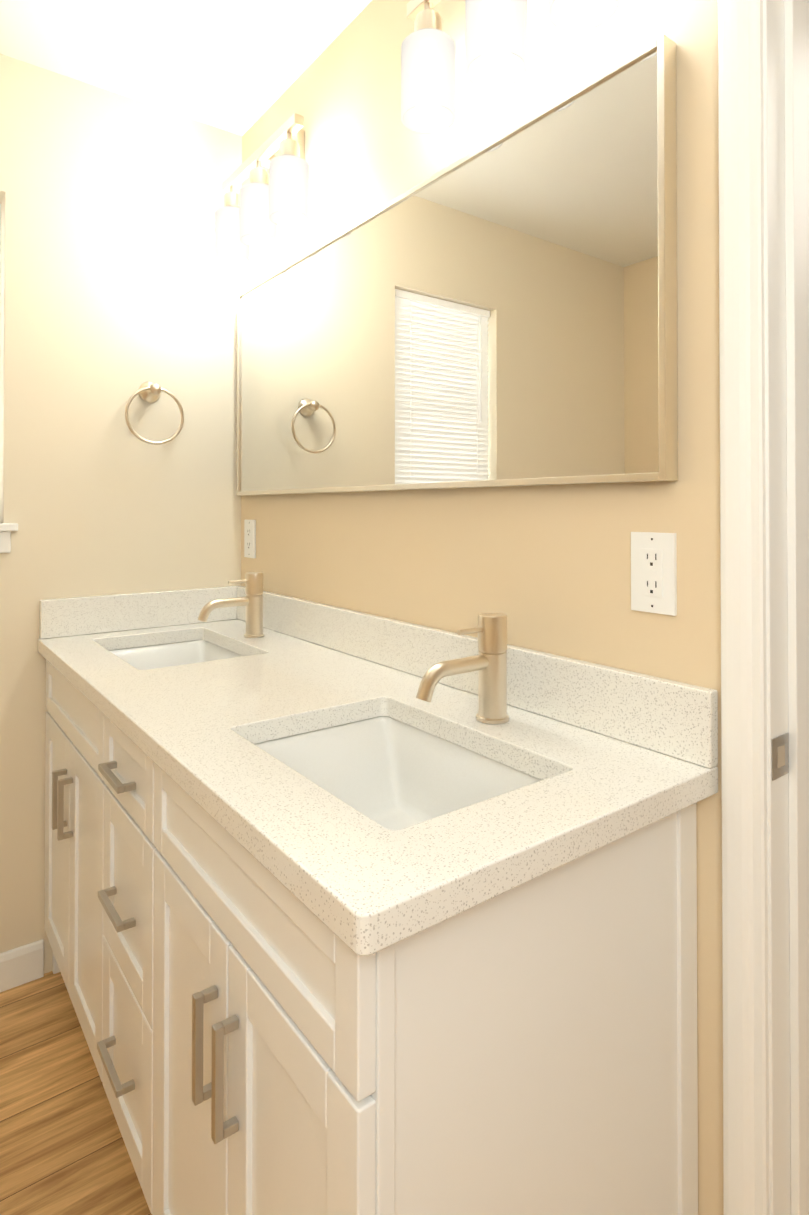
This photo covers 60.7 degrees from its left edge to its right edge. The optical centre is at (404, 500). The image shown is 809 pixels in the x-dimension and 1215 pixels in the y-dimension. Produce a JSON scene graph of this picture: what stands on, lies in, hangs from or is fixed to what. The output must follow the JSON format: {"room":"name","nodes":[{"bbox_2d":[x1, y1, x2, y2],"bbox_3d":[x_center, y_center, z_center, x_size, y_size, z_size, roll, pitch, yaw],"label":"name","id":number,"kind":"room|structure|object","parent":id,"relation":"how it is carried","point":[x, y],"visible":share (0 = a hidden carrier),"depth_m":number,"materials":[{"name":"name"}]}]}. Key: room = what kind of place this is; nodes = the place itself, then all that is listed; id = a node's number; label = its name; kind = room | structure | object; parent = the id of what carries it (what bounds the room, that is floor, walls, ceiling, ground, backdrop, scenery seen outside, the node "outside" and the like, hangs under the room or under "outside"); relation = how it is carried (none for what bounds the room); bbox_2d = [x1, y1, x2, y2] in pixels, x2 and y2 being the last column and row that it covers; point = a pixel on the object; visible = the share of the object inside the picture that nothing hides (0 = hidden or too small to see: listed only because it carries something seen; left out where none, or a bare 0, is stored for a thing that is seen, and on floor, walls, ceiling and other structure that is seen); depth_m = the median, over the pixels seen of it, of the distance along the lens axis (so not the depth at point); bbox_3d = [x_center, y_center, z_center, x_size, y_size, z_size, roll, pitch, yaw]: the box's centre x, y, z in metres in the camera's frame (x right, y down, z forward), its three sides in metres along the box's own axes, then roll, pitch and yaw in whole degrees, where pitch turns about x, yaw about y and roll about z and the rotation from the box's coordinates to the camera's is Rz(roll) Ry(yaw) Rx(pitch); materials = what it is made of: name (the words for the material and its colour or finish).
{"room":"bathroom","nodes":[
{"label":"bathroom","id":0,"kind":"room"},
{"bbox_2d":[0,971,151,1214],"bbox_3d":[-0.221,1.239,0.022,2.166,0.050,4.027,0,-1,-37],"label":"floor","id":1,"kind":"structure","parent":0,"point":[63,1150],"depth_m":1.37,"materials":[{"name":"brown wood"}]},
{"bbox_2d":[44,664,85,1038],"bbox_3d":[-0.532,0.811,1.711,0.542,0.840,0.634,0,-1,-37],"label":"base cabinet","id":2,"kind":"object","parent":1,"relation":"on","point":[65,738],"depth_m":1.57,"materials":[{"name":"white paint"}]},
{"bbox_2d":[86,704,133,1166],"bbox_3d":[-0.267,0.808,1.357,0.542,0.840,0.421,0,-1,-37],"label":"base cabinet","id":3,"kind":"object","parent":1,"relation":"on","point":[109,760],"depth_m":1.27,"materials":[{"name":"white paint"}]},
{"bbox_2d":[134,752,697,1214],"bbox_3d":[-0.007,0.804,1.011,0.542,0.840,0.615,0,-1,-37],"label":"base cabinet","id":4,"kind":"object","parent":1,"relation":"on","point":[534,1053],"depth_m":0.79,"materials":[{"name":"white paint"}]},
{"bbox_2d":[38,620,717,967],"bbox_3d":[-0.270,0.370,1.350,0.561,0.035,1.531,0,-1,-37],"label":"countertop","id":5,"kind":"structure","parent":4,"relation":"on","point":[372,889],"depth_m":0.85,"materials":[{"name":"white stone"}]},
{"bbox_2d":[102,632,249,667],"bbox_3d":[-0.563,0.453,1.701,0.357,0.148,0.492,0,-1,-37],"label":"sink","id":6,"kind":"object","parent":5,"relation":"in","point":[167,649],"depth_m":1.88,"materials":[{"name":"white ceramic"}]},
{"bbox_2d":[194,572,269,635],"bbox_3d":[-0.448,0.273,1.790,0.179,0.167,0.053,0,-1,-37],"label":"faucet","id":7,"kind":"object","parent":5,"relation":"on","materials":[{"name":"gold metal"}]},
{"bbox_2d":[246,704,553,831],"bbox_3d":[-0.024,0.446,0.983,0.357,0.148,0.492,0,-1,-37],"label":"sink","id":8,"kind":"object","parent":5,"relation":"in","point":[400,768],"depth_m":1.13,"materials":[{"name":"white ceramic"}]},
{"bbox_2d":[410,613,517,723],"bbox_3d":[0.091,0.266,1.071,0.179,0.167,0.053,0,-1,-37],"label":"faucet","id":9,"kind":"object","parent":5,"relation":"on","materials":[{"name":"gold metal"}]},
{"bbox_2d":[0,54,241,973],"bbox_3d":[-1.400,0.045,1.567,2.116,2.370,0.160,0,-1,-37],"label":"wall","id":10,"kind":"structure","parent":0,"point":[120,285],"depth_m":1.89,"materials":[{"name":"beige paint"}]},
{"bbox_2d":[0,204,0,294],"bbox_3d":[-1.288,-0.366,1.693,0.510,0.845,0.050,0,-1,-37],"label":"window","id":11,"kind":"structure","parent":10,"relation":"in","point":[0,249],"depth_m":1.83,"materials":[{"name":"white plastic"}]},
{"bbox_2d":[0,523,17,552],"bbox_3d":[-1.240,0.093,1.625,0.570,0.075,0.107,0,-1,-37],"label":"window sill","id":12,"kind":"structure","parent":10,"relation":"attached to","point":[5,537],"depth_m":1.74,"materials":[{"name":"white paint"}]},
{"bbox_2d":[0,939,43,991],"bbox_3d":[-1.507,1.182,1.367,1.425,0.092,0.013,0,-1,-37],"label":"baseboard","id":13,"kind":"structure","parent":10,"relation":"attached to","point":[21,965],"depth_m":1.75,"materials":[{"name":"white paint"}]},
{"bbox_2d":[38,586,237,639],"bbox_3d":[-0.730,0.309,1.951,0.536,0.100,0.020,0,-1,-37],"label":"backsplash","id":14,"kind":"structure","parent":10,"relation":"attached to","point":[74,616],"depth_m":1.90,"materials":[{"name":"white stone"}]},
{"bbox_2d":[125,381,183,444],"bbox_3d":[-0.709,-0.249,1.947,0.163,0.184,0.065,0,-1,-37],"label":"towel ring","id":15,"kind":"object","parent":10,"relation":"attached to","point":[149,391],"visible":1,"depth_m":1.94,"materials":[{"name":"silver metal"}]},
{"bbox_2d":[0,0,371,135],"bbox_3d":[-0.194,-1.185,0.067,2.232,0.060,4.027,0,-1,-37],"label":"ceiling","id":16,"kind":"structure","parent":0,"point":[238,67],"depth_m":1.73,"materials":[{"name":"white paint"}]},
{"bbox_2d":[241,0,722,1214],"bbox_3d":[0.652,0.036,0.689,0.116,2.370,4.027,0,-1,-37],"label":"wall","id":17,"kind":"structure","parent":0,"point":[545,568],"depth_m":1.16,"materials":[{"name":"beige paint"}]},
{"bbox_2d":[244,519,255,557],"bbox_3d":[-0.465,0.113,2.076,0.007,0.114,0.070,0,-1,-37],"label":"electrical outlet","id":18,"kind":"object","parent":17,"relation":"attached to","point":[249,538],"visible":1,"depth_m":2.07,"materials":[{"name":"white plastic"}]},
{"bbox_2d":[214,113,309,265],"bbox_3d":[-0.375,-0.835,1.856,0.137,0.284,0.452,0,-1,-37],"label":"sconce","id":19,"kind":"object","parent":17,"relation":"attached to","point":[259,208],"visible":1,"depth_m":1.80,"materials":[{"name":"white glass"}]},
{"bbox_2d":[237,35,677,495],"bbox_3d":[-0.064,-0.328,1.526,0.030,0.610,1.437,0,-1,-37],"label":"mirror","id":20,"kind":"object","parent":17,"relation":"attached to","point":[500,310],"visible":1,"depth_m":1.21,"materials":[{"name":"mirror"}]},
{"bbox_2d":[401,0,619,133],"bbox_3d":[0.164,-0.843,1.137,0.137,0.284,0.452,0,-1,-37],"label":"sconce","id":21,"kind":"object","parent":17,"relation":"attached to","point":[495,44],"visible":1,"depth_m":1.17,"materials":[{"name":"white glass"}]},
{"bbox_2d":[631,532,676,615],"bbox_3d":[0.353,0.102,0.984,0.007,0.114,0.070,0,-1,-37],"label":"electrical outlet","id":22,"kind":"object","parent":17,"relation":"attached to","point":[653,572],"visible":1,"depth_m":0.98,"materials":[{"name":"white plastic"}]},
{"bbox_2d":[718,0,808,1214],"bbox_3d":[0.746,0.170,0.565,0.154,2.100,0.955,0,-1,-37],"label":"door frame","id":23,"kind":"structure","parent":17,"relation":"attached to","point":[746,1182],"depth_m":0.87,"materials":[{"name":"white paint"}]},
{"bbox_2d":[772,733,788,780],"bbox_3d":[0.472,0.321,0.868,0.042,0.051,0.002,0,-1,-37],"label":"strike plate","id":24,"kind":"object","parent":23,"relation":"attached to","point":[780,756],"visible":1,"depth_m":0.87,"materials":[{"name":"silver metal"}]},
{"bbox_2d":[270,592,717,767],"bbox_3d":[-0.054,0.304,1.513,0.021,0.100,1.531,0,-1,-37],"label":"backsplash","id":25,"kind":"structure","parent":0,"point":[675,718],"depth_m":1.08,"materials":[{"name":"white stone"}]}
]}

